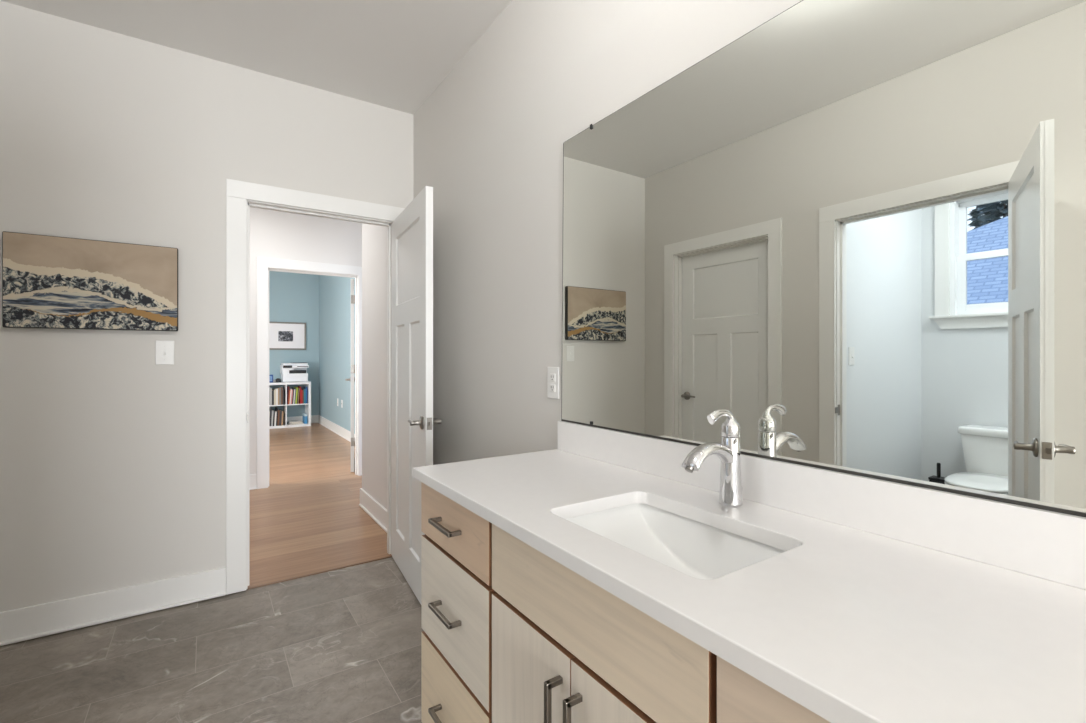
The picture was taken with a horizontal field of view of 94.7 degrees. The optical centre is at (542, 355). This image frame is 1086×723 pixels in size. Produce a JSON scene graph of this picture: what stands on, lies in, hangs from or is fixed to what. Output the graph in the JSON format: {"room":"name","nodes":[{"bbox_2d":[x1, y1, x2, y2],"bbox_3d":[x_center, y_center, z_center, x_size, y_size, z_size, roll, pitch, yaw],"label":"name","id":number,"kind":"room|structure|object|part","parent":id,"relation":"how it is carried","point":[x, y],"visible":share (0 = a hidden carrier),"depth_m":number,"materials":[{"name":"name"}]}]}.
{"room":"bathroom","nodes":[
{"label":"bathroom","id":0,"kind":"room"},
{"bbox_2d":[0,1,412,611],"bbox_3d":[-1.692,-0.139,2.613,2.274,2.743,0.115,0,0,-34],"label":"wall","id":1,"kind":"structure","parent":0,"point":[113,459],"depth_m":2.37,"materials":[{"name":"white paint"}]},
{"bbox_2d":[2,231,177,330],"bbox_3d":[-2.039,-0.322,2.287,0.600,0.406,0.036,0,0,-34],"label":"canvas art","id":2,"kind":"object","parent":1,"relation":"attached to","point":[49,282],"visible":1,"depth_m":2.25,"materials":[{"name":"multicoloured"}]},
{"bbox_2d":[0,567,225,645],"bbox_3d":[-2.064,1.160,2.277,1.050,0.138,0.026,0,0,-34],"label":"baseboard","id":3,"kind":"structure","parent":1,"relation":"attached to","point":[45,619],"depth_m":2.31,"materials":[{"name":"white paint"}]},
{"bbox_2d":[155,340,173,364],"bbox_3d":[-1.841,-0.014,2.434,0.073,0.118,0.016,0,0,-34],"label":"light switch","id":4,"kind":"object","parent":1,"relation":"attached to","point":[164,350],"visible":1,"depth_m":2.43,"materials":[{"name":"white plastic"}]},
{"bbox_2d":[226,179,404,594],"bbox_3d":[-1.266,0.160,2.889,0.958,2.138,0.133,0,0,-34],"label":"door frame","id":5,"kind":"structure","parent":1,"relation":"attached to","point":[238,193],"depth_m":2.61,"materials":[{"name":"white paint"}]},
{"bbox_2d":[0,423,423,722],"bbox_3d":[-1.091,1.261,2.451,5.870,0.064,14.715,0,0,-34],"label":"floor","id":6,"kind":"structure","parent":0,"point":[343,645],"depth_m":2.14,"materials":[{"name":"tile"}]},
{"bbox_2d":[269,381,310,428],"bbox_3d":[-4.476,0.844,8.672,0.770,0.770,0.385,0,0,-34],"label":"bookcase","id":7,"kind":"object","parent":6,"relation":"on","point":[307,383],"visible":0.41,"depth_m":8.66,"materials":[{"name":"white laminate"}]},
{"bbox_2d":[269,408,271,425],"bbox_3d":[-4.635,1.047,8.488,0.045,0.287,0.199,0,0,-34],"label":"book","id":8,"kind":"object","parent":7,"relation":"in","point":[270,409],"visible":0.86,"depth_m":8.40,"materials":[{"name":"grey paper"}]},
{"bbox_2d":[270,387,271,404],"bbox_3d":[-4.629,0.692,8.490,0.023,0.287,0.195,0,0,-34],"label":"book","id":9,"kind":"object","parent":7,"relation":"on","point":[270,387],"visible":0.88,"depth_m":8.41,"materials":[{"name":"grey paper"}]},
{"bbox_2d":[269,375,272,382],"bbox_3d":[-4.640,0.393,8.479,0.110,0.134,0.061,0,0,-42],"label":"photo frame","id":10,"kind":"object","parent":7,"relation":"on","point":[270,376],"visible":0.56,"depth_m":8.48,"materials":[{"name":"blue"}]},
{"bbox_2d":[272,390,273,404],"bbox_3d":[-4.620,0.712,8.527,0.031,0.248,0.246,0,0,-34],"label":"book","id":11,"kind":"object","parent":7,"relation":"on","point":[272,390],"visible":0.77,"depth_m":8.43,"materials":[{"name":"grey paper"}]},
{"bbox_2d":[272,389,275,404],"bbox_3d":[-4.593,0.708,8.543,0.029,0.255,0.242,0,0,-34],"label":"book","id":12,"kind":"object","parent":7,"relation":"on","point":[272,389],"visible":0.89,"depth_m":8.45,"materials":[{"name":"beige paper"}]},
{"bbox_2d":[275,388,277,404],"bbox_3d":[-4.563,0.698,8.552,0.029,0.276,0.223,0,0,-34],"label":"book","id":13,"kind":"object","parent":7,"relation":"on","point":[276,389],"visible":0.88,"depth_m":8.46,"materials":[{"name":"white paper"}]},
{"bbox_2d":[275,407,277,425],"bbox_3d":[-4.568,1.041,8.564,0.035,0.299,0.250,0,0,-34],"label":"book","id":14,"kind":"object","parent":7,"relation":"in","point":[276,408],"visible":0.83,"depth_m":8.46,"materials":[{"name":"black paper"}]},
{"bbox_2d":[278,387,280,404],"bbox_3d":[-4.528,0.690,8.588,0.025,0.291,0.244,0,0,-34],"label":"book","id":15,"kind":"object","parent":7,"relation":"on","point":[278,387],"visible":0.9,"depth_m":8.49,"materials":[{"name":"grey paper"}]},
{"bbox_2d":[279,410,281,425],"bbox_3d":[-4.518,1.066,8.581,0.045,0.250,0.222,0,0,-34],"label":"book","id":16,"kind":"object","parent":7,"relation":"in","point":[280,416],"visible":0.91,"depth_m":8.49,"materials":[{"name":"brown paper"}]},
{"bbox_2d":[281,387,282,404],"bbox_3d":[-4.502,0.689,8.594,0.021,0.292,0.224,0,0,-34],"label":"book","id":17,"kind":"object","parent":7,"relation":"on","point":[281,387],"visible":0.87,"depth_m":8.50,"materials":[{"name":"brown paper"}]},
{"bbox_2d":[287,386,289,403],"bbox_3d":[-4.423,0.685,8.649,0.043,0.300,0.227,0,0,-34],"label":"book","id":18,"kind":"object","parent":7,"relation":"in","point":[288,387],"visible":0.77,"depth_m":8.56,"materials":[{"name":"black paper"}]},
{"bbox_3d":[-4.476,0.844,8.672,0.694,0.016,0.380,0,0,-34],"label":"shelf","id":19,"kind":"part","parent":7,"relation":"part of","materials":[{"name":"white laminate"}]},
{"bbox_2d":[280,363,308,381],"bbox_3d":[-4.354,0.293,8.759,0.410,0.332,0.367,0,0,-34],"label":"printer","id":20,"kind":"object","parent":7,"relation":"on","point":[290,372],"visible":0.99,"depth_m":8.63,"materials":[{"name":"white plastic"}]},
{"bbox_2d":[284,378,307,380],"bbox_3d":[-4.265,0.414,8.627,0.370,0.058,0.010,0,0,-34],"label":"paper tray","id":21,"kind":"object","parent":20,"relation":"on","point":[285,379],"depth_m":8.62,"materials":[{"name":"white plastic"}]},
{"bbox_2d":[294,387,297,403],"bbox_3d":[-4.319,0.693,8.729,0.041,0.284,0.244,0,0,-34],"label":"book","id":22,"kind":"object","parent":7,"relation":"in","point":[296,388],"visible":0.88,"depth_m":8.63,"materials":[{"name":"green paper"}]},
{"bbox_2d":[298,386,300,403],"bbox_3d":[-4.269,0.689,8.764,0.019,0.294,0.248,0,0,-34],"label":"book","id":23,"kind":"object","parent":7,"relation":"on","point":[298,386],"visible":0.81,"depth_m":8.70,"materials":[{"name":"red paper"}]},
{"bbox_2d":[303,388,305,403],"bbox_3d":[-4.214,0.711,8.802,0.030,0.250,0.248,0,0,-34],"label":"book","id":24,"kind":"object","parent":7,"relation":"on","point":[303,388],"visible":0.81,"depth_m":8.71,"materials":[{"name":"teal paper"}]},
{"bbox_2d":[303,413,306,423],"bbox_3d":[-4.190,1.107,8.801,0.049,0.166,0.201,0,0,-34],"label":"storage box","id":25,"kind":"object","parent":7,"relation":"in","point":[304,414],"visible":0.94,"depth_m":8.72,"materials":[{"name":"blue plastic"}]},
{"bbox_3d":[-4.331,1.185,8.724,0.235,0.012,0.240,0,0,-37],"label":"magazine","id":26,"kind":"object","parent":7,"relation":"in","visible":0},
{"bbox_3d":[-4.322,1.173,8.730,0.220,0.010,0.240,0,0,-31],"label":"magazine","id":27,"kind":"object","parent":26,"relation":"on","visible":0},
{"bbox_3d":[-4.335,1.163,8.722,0.225,0.009,0.240,0,0,-40],"label":"magazine","id":28,"kind":"object","parent":27,"relation":"on","visible":0},
{"bbox_2d":[289,420,301,422],"bbox_3d":[-4.322,1.150,8.730,0.190,0.016,0.240,0,0,-27],"label":"magazine","id":29,"kind":"object","parent":28,"relation":"on","point":[290,421],"visible":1,"depth_m":8.65,"materials":[{"name":"white paper"}]},
{"bbox_2d":[248,555,391,588],"bbox_3d":[-1.241,1.230,2.852,0.766,0.006,0.016,0,0,-34],"label":"threshold","id":30,"kind":"object","parent":6,"relation":"on","point":[391,555],"visible":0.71,"depth_m":2.83,"materials":[{"name":"brown wood"}]},
{"bbox_2d":[421,482,830,722],"bbox_3d":[0.250,0.802,1.047,0.568,0.861,1.497,0,0,-34],"label":"vanity","id":31,"kind":"object","parent":6,"relation":"on","point":[511,633],"visible":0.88,"depth_m":0.98,"materials":[{"name":"brown wood"}]},
{"bbox_3d":[-0.264,0.981,1.334,0.036,0.011,0.140,0,0,-34],"label":"bar pull","id":32,"kind":"part","parent":31,"relation":"part of","materials":[{"name":"grey metal"}]},
{"bbox_3d":[-0.264,0.690,1.334,0.036,0.011,0.140,0,0,-34],"label":"bar pull","id":33,"kind":"part","parent":31,"relation":"part of","materials":[{"name":"grey metal"}]},
{"bbox_3d":[-0.264,0.457,1.334,0.036,0.011,0.140,0,0,-34],"label":"bar pull","id":34,"kind":"part","parent":31,"relation":"part of","materials":[{"name":"grey metal"}]},
{"bbox_3d":[-0.240,0.981,1.350,0.020,0.275,0.439,0,0,-34],"label":"drawer","id":35,"kind":"part","parent":31,"relation":"part of","materials":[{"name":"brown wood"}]},
{"bbox_3d":[-0.240,0.457,1.350,0.020,0.159,0.439,0,0,-34],"label":"drawer","id":36,"kind":"part","parent":31,"relation":"part of","materials":[{"name":"brown wood"}]},
{"bbox_3d":[-0.240,0.690,1.350,0.020,0.283,0.439,0,0,-34],"label":"drawer","id":37,"kind":"part","parent":31,"relation":"part of","materials":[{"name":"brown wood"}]},
{"bbox_3d":[-0.026,0.833,1.032,0.020,0.570,0.298,0,0,-34],"label":"door","id":38,"kind":"part","parent":31,"relation":"part of","materials":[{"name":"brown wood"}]},
{"bbox_3d":[0.019,0.663,0.915,0.036,0.140,0.011,0,0,-34],"label":"bar pull","id":39,"kind":"part","parent":31,"relation":"part of","materials":[{"name":"grey metal"}]},
{"bbox_3d":[0.051,0.663,0.867,0.036,0.140,0.011,0,0,-34],"label":"bar pull","id":40,"kind":"part","parent":31,"relation":"part of","materials":[{"name":"grey metal"}]},
{"bbox_3d":[0.142,0.833,0.783,0.020,0.570,0.298,0,0,-34],"label":"door","id":41,"kind":"part","parent":31,"relation":"part of","materials":[{"name":"brown wood"}]},
{"bbox_2d":[412,421,1085,722],"bbox_3d":[0.258,0.304,1.048,0.557,0.133,1.519,0,0,-34],"label":"countertop","id":42,"kind":"structure","parent":31,"relation":"on","point":[885,601],"depth_m":0.75,"materials":[{"name":"white stone"}]},
{"bbox_2d":[566,503,785,579],"bbox_3d":[0.245,0.443,1.009,0.338,0.144,0.473,0,0,-34],"label":"sink","id":43,"kind":"object","parent":42,"relation":"in","point":[693,548],"visible":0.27,"depth_m":1.15,"materials":[{"name":"white ceramic"}]},
{"bbox_2d":[681,409,742,506],"bbox_3d":[0.385,0.231,1.118,0.192,0.220,0.052,0,0,-34],"label":"faucet","id":44,"kind":"object","parent":42,"relation":"on","point":[728,451],"visible":1,"depth_m":1.13,"materials":[{"name":"silver metal"}]},
{"bbox_3d":[0.375,0.224,1.111,0.162,0.062,0.044,0,0,-34],"label":"spout","id":45,"kind":"part","parent":44,"relation":"part of","materials":[{"name":"silver metal"}]},
{"bbox_3d":[0.407,0.153,1.133,0.099,0.064,0.041,0,0,-34],"label":"handle","id":46,"kind":"part","parent":44,"relation":"part of","materials":[{"name":"silver metal"}]},
{"bbox_3d":[0.352,0.457,0.472,0.020,0.159,0.429,0,0,-34],"label":"drawer","id":47,"kind":"part","parent":31,"relation":"part of","materials":[{"name":"brown wood"}]},
{"bbox_2d":[0,0,511,114],"bbox_3d":[-0.127,-1.560,-1.087,3.814,0.100,7.770,0,0,-34],"label":"ceiling","id":48,"kind":"structure","parent":0,"point":[393,54],"depth_m":2.35,"materials":[{"name":"white paint"}]},
{"bbox_2d":[269,271,318,416],"bbox_3d":[-5.719,-0.139,8.145,4.020,2.743,0.100,0,0,-34],"label":"wall","id":49,"kind":"structure","parent":0,"point":[293,297],"depth_m":8.97,"materials":[{"name":"teal paint"}]},
{"bbox_2d":[269,321,305,349],"bbox_3d":[-4.554,-0.346,8.854,0.658,0.492,0.023,0,0,-34],"label":"framed picture","id":50,"kind":"object","parent":49,"relation":"attached to","point":[282,335],"visible":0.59,"depth_m":8.87,"materials":[{"name":"grey paper"}]},
{"bbox_2d":[278,331,292,340],"bbox_3d":[-4.554,-0.341,8.854,0.232,0.181,0.003,0,0,-34],"label":"photo","id":51,"kind":"object","parent":50,"relation":"attached to","point":[282,335],"depth_m":8.85},
{"bbox_2d":[250,207,361,474],"bbox_3d":[-2.497,-0.139,4.778,5.600,2.743,0.115,0,0,-34],"label":"wall","id":52,"kind":"structure","parent":0,"point":[273,234],"depth_m":4.74,"materials":[{"name":"white paint"}]},
{"bbox_2d":[250,474,256,489],"bbox_3d":[-2.457,1.160,4.720,5.580,0.138,0.026,0,0,-34],"label":"baseboard","id":53,"kind":"structure","parent":52,"relation":"attached to","point":[253,477],"depth_m":4.59,"materials":[{"name":"white paint"}]},
{"bbox_2d":[257,257,361,488],"bbox_3d":[-2.254,0.160,4.931,0.998,2.138,0.133,0,0,-34],"label":"door frame","id":54,"kind":"structure","parent":52,"relation":"attached to","point":[263,263],"depth_m":4.67,"materials":[{"name":"white paint"}]},
{"bbox_2d":[345,279,354,471],"bbox_3d":[-2.135,0.208,5.599,0.155,2.026,0.780,0,0,-21],"label":"door","id":55,"kind":"structure","parent":52,"relation":"in","point":[351,379],"depth_m":5.25,"materials":[{"name":"white paint"}]},
{"bbox_2d":[319,275,354,433],"bbox_3d":[-2.812,-0.139,7.339,0.100,2.743,4.485,0,0,-34],"label":"wall","id":56,"kind":"structure","parent":0,"point":[334,291],"depth_m":8.01,"materials":[{"name":"teal paint"}]},
{"bbox_2d":[287,415,354,441],"bbox_3d":[-4.478,1.160,6.223,3.910,0.138,4.475,0,0,-34],"label":"baseboard","id":57,"kind":"structure","parent":56,"relation":"attached to","point":[335,428],"depth_m":8.33,"materials":[{"name":"white paint"}]},
{"bbox_2d":[362,0,801,508],"bbox_3d":[1.069,-0.139,0.431,0.132,2.743,8.950,0,0,-34],"label":"wall","id":58,"kind":"structure","parent":0,"point":[488,141],"depth_m":2.14,"materials":[{"name":"white paint"}]},
{"bbox_2d":[359,488,386,532],"bbox_3d":[-1.157,1.160,3.701,0.146,0.138,1.091,0,0,-34],"label":"baseboard","id":59,"kind":"structure","parent":58,"relation":"attached to","point":[375,510],"depth_m":3.75,"materials":[{"name":"white paint"}]},
{"bbox_2d":[392,186,441,603],"bbox_3d":[-0.722,0.208,2.715,0.155,2.026,0.784,0,0,-28],"label":"door","id":60,"kind":"structure","parent":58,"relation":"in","point":[413,420],"depth_m":2.64,"materials":[{"name":"white paint"}]},
{"bbox_3d":[-0.629,0.325,2.445,0.060,0.067,0.144,0,0,-28],"label":"lever handle","id":61,"kind":"part","parent":60,"relation":"part of","materials":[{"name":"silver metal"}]},
{"bbox_3d":[-0.538,0.325,2.376,0.025,0.058,0.012,0,0,-28],"label":"latch plate","id":62,"kind":"part","parent":60,"relation":"part of","materials":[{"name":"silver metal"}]},
{"bbox_3d":[-0.546,0.325,2.490,0.060,0.067,0.144,0,0,-28],"label":"lever handle","id":63,"kind":"part","parent":60,"relation":"part of","materials":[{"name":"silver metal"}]},
{"bbox_2d":[548,367,558,398],"bbox_3d":[0.037,0.102,1.868,0.008,0.118,0.073,0,0,-34],"label":"wall outlet","id":64,"kind":"object","parent":58,"relation":"attached to","point":[553,372],"visible":1,"depth_m":1.86,"materials":[{"name":"white plastic"}]},
{"bbox_2d":[550,374,554,381],"bbox_3d":[0.036,0.083,1.867,0.003,0.029,0.033,0,0,-34],"label":"receptacle","id":65,"kind":"object","parent":64,"relation":"attached to","point":[552,376],"depth_m":1.86,"materials":[{"name":"grey plastic"}]},
{"bbox_2d":[550,384,554,391],"bbox_3d":[0.036,0.121,1.867,0.003,0.029,0.033,0,0,-34],"label":"receptacle","id":66,"kind":"object","parent":64,"relation":"attached to","point":[552,386],"depth_m":1.86,"materials":[{"name":"grey plastic"}]},
{"bbox_2d":[558,421,1085,589],"bbox_3d":[0.483,0.289,1.196,0.019,0.103,1.513,0,0,-34],"label":"backsplash","id":67,"kind":"structure","parent":58,"relation":"attached to","point":[1044,544],"depth_m":0.93,"materials":[{"name":"white stone"}]},
{"bbox_2d":[561,0,1085,516],"bbox_3d":[0.487,-0.269,1.198,0.010,1.012,1.502,0,0,-34],"label":"mirror","id":68,"kind":"object","parent":58,"relation":"attached to","point":[853,232],"visible":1,"depth_m":0.99,"materials":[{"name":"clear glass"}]}
]}

